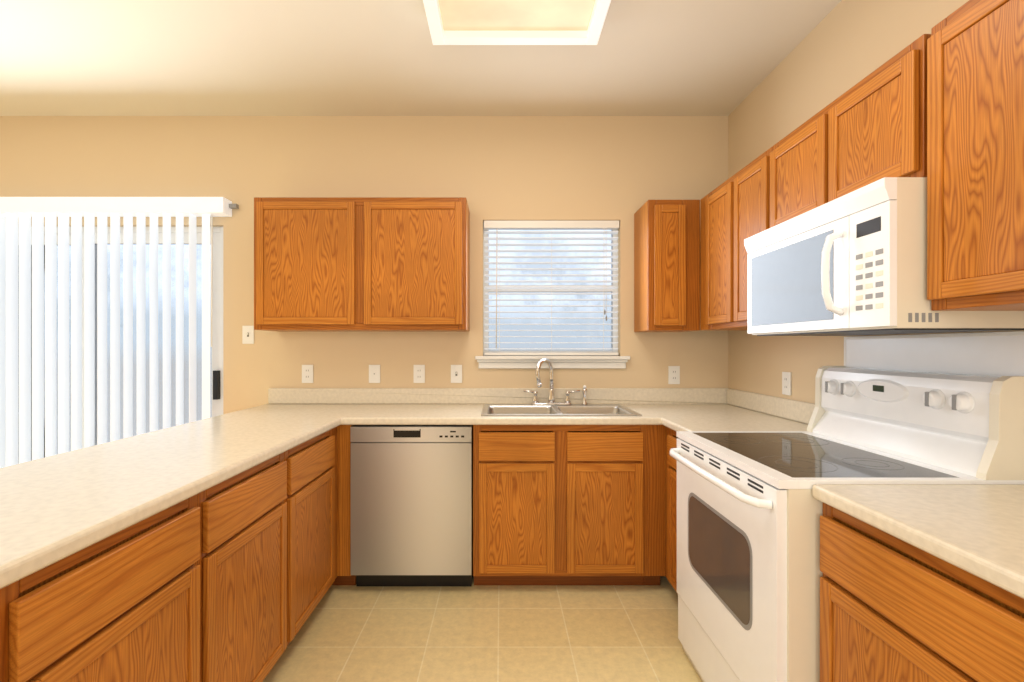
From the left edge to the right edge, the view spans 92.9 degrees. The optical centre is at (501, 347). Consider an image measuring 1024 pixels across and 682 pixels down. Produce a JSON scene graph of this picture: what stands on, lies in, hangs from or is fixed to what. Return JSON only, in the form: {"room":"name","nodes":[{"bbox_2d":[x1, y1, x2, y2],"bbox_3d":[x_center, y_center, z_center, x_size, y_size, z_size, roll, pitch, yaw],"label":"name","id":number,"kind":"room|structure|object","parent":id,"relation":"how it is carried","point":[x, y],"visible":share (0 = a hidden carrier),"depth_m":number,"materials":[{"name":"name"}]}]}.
{"room":"kitchen","nodes":[
{"label":"kitchen","id":0,"kind":"room"},
{"bbox_2d":[0,116,727,413],"bbox_3d":[-1.420,-0.105,3.190,5.760,2.765,0.120,0,0,0],"label":"wall","id":1,"kind":"structure","parent":0,"point":[623,170],"depth_m":3.13,"materials":[{"name":"beige paint"}]},
{"bbox_2d":[0,197,238,467],"bbox_3d":[-2.686,0.155,3.065,2.022,2.174,0.100,0,0,0],"label":"vertical blind slats","id":2,"kind":"object","parent":1,"relation":"attached to","point":[62,209],"visible":0.69,"depth_m":3.06,"materials":[{"name":"plastic"}]},
{"bbox_2d":[18,227,222,463],"bbox_3d":[-2.702,0.245,3.183,1.830,2.063,0.095,0,0,0],"label":"sliding glass door","id":3,"kind":"structure","parent":1,"relation":"in","point":[217,335],"depth_m":3.17,"materials":[{"name":"white plastic"}]},
{"bbox_2d":[242,326,253,343],"bbox_3d":[-1.625,-0.081,3.122,0.072,0.116,0.016,0,0,0],"label":"light switch","id":4,"kind":"object","parent":1,"relation":"attached to","point":[247,331],"depth_m":3.12,"materials":[{"name":"white plastic"}]},
{"bbox_2d":[302,365,312,382],"bbox_3d":[-1.244,0.170,3.125,0.072,0.116,0.008,0,0,0],"label":"electrical outlet plate","id":5,"kind":"object","parent":1,"relation":"attached to","point":[307,370],"depth_m":3.12,"materials":[{"name":"white plastic"}]},
{"bbox_2d":[254,197,469,330],"bbox_3d":[-0.820,-0.486,2.966,1.234,0.769,0.321,0,0,0],"label":"upper cabinet","id":6,"kind":"object","parent":1,"relation":"attached to","point":[361,263],"visible":1,"depth_m":2.81,"materials":[{"name":"brown wood"}]},
{"bbox_2d":[369,365,379,382],"bbox_3d":[-0.814,0.170,3.123,0.072,0.116,0.010,0,0,0],"label":"electrical outlet plate","id":7,"kind":"object","parent":1,"relation":"attached to","point":[374,370],"depth_m":3.12,"materials":[{"name":"white plastic"}]},
{"bbox_2d":[414,365,424,382],"bbox_3d":[-0.527,0.170,3.125,0.072,0.116,0.008,0,0,0],"label":"electrical outlet plate","id":8,"kind":"object","parent":1,"relation":"attached to","point":[419,370],"depth_m":3.12,"materials":[{"name":"white plastic"}]},
{"bbox_2d":[451,365,461,382],"bbox_3d":[-0.288,0.170,3.122,0.072,0.116,0.016,0,0,0],"label":"light switch","id":9,"kind":"object","parent":1,"relation":"attached to","point":[456,370],"depth_m":3.12,"materials":[{"name":"white plastic"}]},
{"bbox_2d":[475,222,629,368],"bbox_3d":[0.326,-0.342,3.158,0.984,0.956,0.155,0,0,0],"label":"window","id":10,"kind":"structure","parent":1,"relation":"in","point":[613,327],"depth_m":3.18,"materials":[{"name":"white plastic"}]},
{"bbox_2d":[484,220,618,354],"bbox_3d":[0.324,-0.383,3.152,0.872,0.868,0.067,0,0,0],"label":"window blind slats","id":11,"kind":"structure","parent":10,"relation":"attached to","point":[551,225],"depth_m":3.14,"materials":[{"name":"white paint"}]},
{"bbox_2d":[634,200,699,331],"bbox_3d":[1.004,-0.478,2.966,0.302,0.760,0.321,0,0,0],"label":"upper cabinet","id":12,"kind":"object","parent":1,"relation":"attached to","point":[666,265],"visible":1,"depth_m":2.83,"materials":[{"name":"brown wood"}]},
{"bbox_2d":[668,366,679,383],"bbox_3d":[1.110,0.178,3.125,0.072,0.116,0.008,0,0,0],"label":"electrical outlet plate","id":13,"kind":"object","parent":1,"relation":"attached to","point":[673,371],"depth_m":3.12,"materials":[{"name":"white plastic"}]},
{"bbox_2d":[0,0,841,115],"bbox_3d":[-1.420,-1.513,0.265,6.000,0.050,5.970,0,0,0],"label":"ceiling","id":14,"kind":"structure","parent":0,"point":[319,58],"depth_m":2.52,"materials":[{"name":"beige paint"}]},
{"bbox_2d":[423,0,610,44],"bbox_3d":[0.064,-1.438,1.628,0.755,0.099,1.216,0,0,0],"label":"ceiling light fixture","id":15,"kind":"object","parent":14,"relation":"attached to","point":[515,22],"visible":1,"depth_m":2.11,"materials":[{"name":"white plastic"}]},
{"bbox_2d":[263,576,701,681],"bbox_3d":[-1.420,1.302,0.265,6.000,0.050,5.970,0,0,0],"label":"floor","id":16,"kind":"structure","parent":0,"point":[537,633],"depth_m":2.15,"materials":[{"name":"tile"}]},
{"bbox_2d":[0,562,55,681],"bbox_3d":[-1.157,0.840,0.580,0.649,0.876,0.605,0,0,0],"label":"base cabinet","id":17,"kind":"object","parent":16,"relation":"on","point":[28,604],"depth_m":0.86,"materials":[{"name":"brown wood"}]},
{"bbox_2d":[56,481,223,681],"bbox_3d":[-1.157,0.840,1.095,0.649,0.876,0.665,0,0,0],"label":"base cabinet","id":18,"kind":"object","parent":16,"relation":"on","point":[144,602],"depth_m":1.16,"materials":[{"name":"brown wood"}]},
{"bbox_2d":[0,416,343,588],"bbox_3d":[-1.163,0.382,1.370,0.702,0.038,2.220,0,0,0],"label":"countertop","id":19,"kind":"structure","parent":18,"relation":"on","point":[56,508],"depth_m":1.36,"materials":[{"name":"laminate"}]},
{"bbox_2d":[224,445,299,681],"bbox_3d":[-1.157,0.840,1.639,0.649,0.876,0.665,0,0,0],"label":"base cabinet","id":20,"kind":"object","parent":16,"relation":"on","point":[232,579],"depth_m":1.70,"materials":[{"name":"brown wood"}]},
{"bbox_2d":[300,427,336,628],"bbox_3d":[-1.157,0.840,2.192,0.649,0.876,0.681,0,0,0],"label":"base cabinet","id":21,"kind":"object","parent":16,"relation":"on","point":[318,455],"depth_m":2.22,"materials":[{"name":"brown wood"}]},
{"bbox_2d":[332,425,355,584],"bbox_3d":[-1.139,0.840,2.830,0.716,0.876,0.591,0,0,0],"label":"base cabinet","id":22,"kind":"object","parent":16,"relation":"on","point":[344,577],"depth_m":2.53,"materials":[{"name":"brown wood"}]},
{"bbox_2d":[350,425,472,585],"bbox_3d":[-0.466,0.844,2.800,0.624,0.866,0.580,0,0,0],"label":"dishwasher","id":23,"kind":"object","parent":16,"relation":"on","point":[411,505],"visible":0.98,"depth_m":2.51,"materials":[{"name":"metal"}]},
{"bbox_2d":[632,425,664,584],"bbox_3d":[1.155,0.840,2.830,0.603,0.876,0.591,0,0,0],"label":"base cabinet","id":24,"kind":"object","parent":16,"relation":"on","point":[648,441],"depth_m":2.53,"materials":[{"name":"brown wood"}]},
{"bbox_2d":[219,388,769,424],"bbox_3d":[-0.024,0.331,2.805,2.983,0.140,0.649,0,0,0],"label":"countertop","id":25,"kind":"structure","parent":24,"relation":"on","point":[358,406],"depth_m":3.11,"materials":[{"name":"laminate"}]},
{"bbox_2d":[523,358,587,404],"bbox_3d":[0.336,0.210,2.966,0.401,0.290,0.165,0,0,0],"label":"faucet","id":26,"kind":"object","parent":25,"relation":"on","point":[551,399],"visible":1,"depth_m":3.00,"materials":[{"name":"silver metal"}]},
{"bbox_2d":[481,404,641,431],"bbox_3d":[0.319,0.443,2.820,0.853,0.173,0.490,0,0,0],"label":"sink","id":27,"kind":"object","parent":25,"relation":"in","point":[554,410],"visible":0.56,"depth_m":2.96,"materials":[{"name":"metal"}]},
{"bbox_2d":[665,426,677,593],"bbox_3d":[1.145,0.840,2.299,0.619,0.875,0.468,0,0,0],"label":"base cabinet","id":28,"kind":"object","parent":16,"relation":"on","point":[670,514],"visible":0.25,"depth_m":2.41,"materials":[{"name":"brown wood"}]},
{"bbox_2d":[660,396,814,430],"bbox_3d":[1.141,0.331,2.272,0.653,0.140,0.416,0,0,0],"label":"countertop","id":29,"kind":"structure","parent":28,"relation":"on","point":[677,413],"depth_m":2.52,"materials":[{"name":"laminate"}]},
{"bbox_2d":[670,366,1023,681],"bbox_3d":[1.058,0.677,1.681,0.760,1.199,0.762,0,0,0],"label":"range","id":30,"kind":"object","parent":16,"relation":"on","point":[749,514],"visible":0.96,"depth_m":1.49,"materials":[{"name":"white metal"}]},
{"bbox_2d":[820,502,1023,681],"bbox_3d":[1.145,0.840,0.688,0.619,0.875,1.216,0,0,0],"label":"base cabinet","id":31,"kind":"object","parent":16,"relation":"on","point":[893,609],"visible":0.79,"depth_m":1.01,"materials":[{"name":"brown wood"}]},
{"bbox_2d":[812,484,1023,598],"bbox_3d":[1.141,0.331,0.689,0.633,0.140,1.218,0,0,0],"label":"countertop","id":32,"kind":"structure","parent":31,"relation":"on","point":[977,530],"depth_m":1.04,"materials":[{"name":"laminate"}]},
{"bbox_2d":[728,0,1023,403],"bbox_3d":[1.520,-0.105,0.325,0.120,2.765,5.850,0,0,0],"label":"wall","id":33,"kind":"structure","parent":0,"point":[841,48],"depth_m":2.31,"materials":[{"name":"beige paint"}]},
{"bbox_2d":[700,146,772,329],"bbox_3d":[1.296,-0.478,2.450,0.321,0.760,0.748,0,0,0],"label":"upper cabinet","id":34,"kind":"object","parent":33,"relation":"attached to","point":[734,211],"visible":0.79,"depth_m":2.42,"materials":[{"name":"brown wood"}]},
{"bbox_2d":[782,372,791,394],"bbox_3d":[1.455,0.183,2.482,0.008,0.116,0.072,0,0,0],"label":"electrical outlet plate","id":35,"kind":"object","parent":33,"relation":"attached to","point":[786,376],"depth_m":2.47,"materials":[{"name":"white plastic"}]},
{"bbox_2d":[770,34,930,227],"bbox_3d":[1.296,-0.663,1.702,0.321,0.390,0.744,0,0,0],"label":"upper cabinet","id":36,"kind":"object","parent":33,"relation":"attached to","point":[870,128],"visible":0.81,"depth_m":1.55,"materials":[{"name":"brown wood"}]},
{"bbox_2d":[744,177,1023,335],"bbox_3d":[1.222,-0.254,1.692,0.470,0.411,0.760,0,0,0],"label":"microwave","id":37,"kind":"object","parent":36,"relation":"attached to","point":[853,263],"visible":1,"depth_m":1.45,"materials":[{"name":"plastic"}]},
{"bbox_2d":[844,331,1023,376],"bbox_3d":[1.454,0.151,1.681,0.008,0.392,0.760,0,0,0],"label":"backsplash panel","id":38,"kind":"object","parent":33,"relation":"attached to","point":[1000,354],"visible":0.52,"depth_m":1.60,"materials":[{"name":"white paint"}]},
{"bbox_2d":[927,0,1023,310],"bbox_3d":[1.296,-0.478,0.865,0.321,0.760,0.889,0,0,0],"label":"upper cabinet","id":39,"kind":"object","parent":33,"relation":"attached to","point":[975,155],"visible":1,"depth_m":1.17,"materials":[{"name":"brown wood"}]}
]}

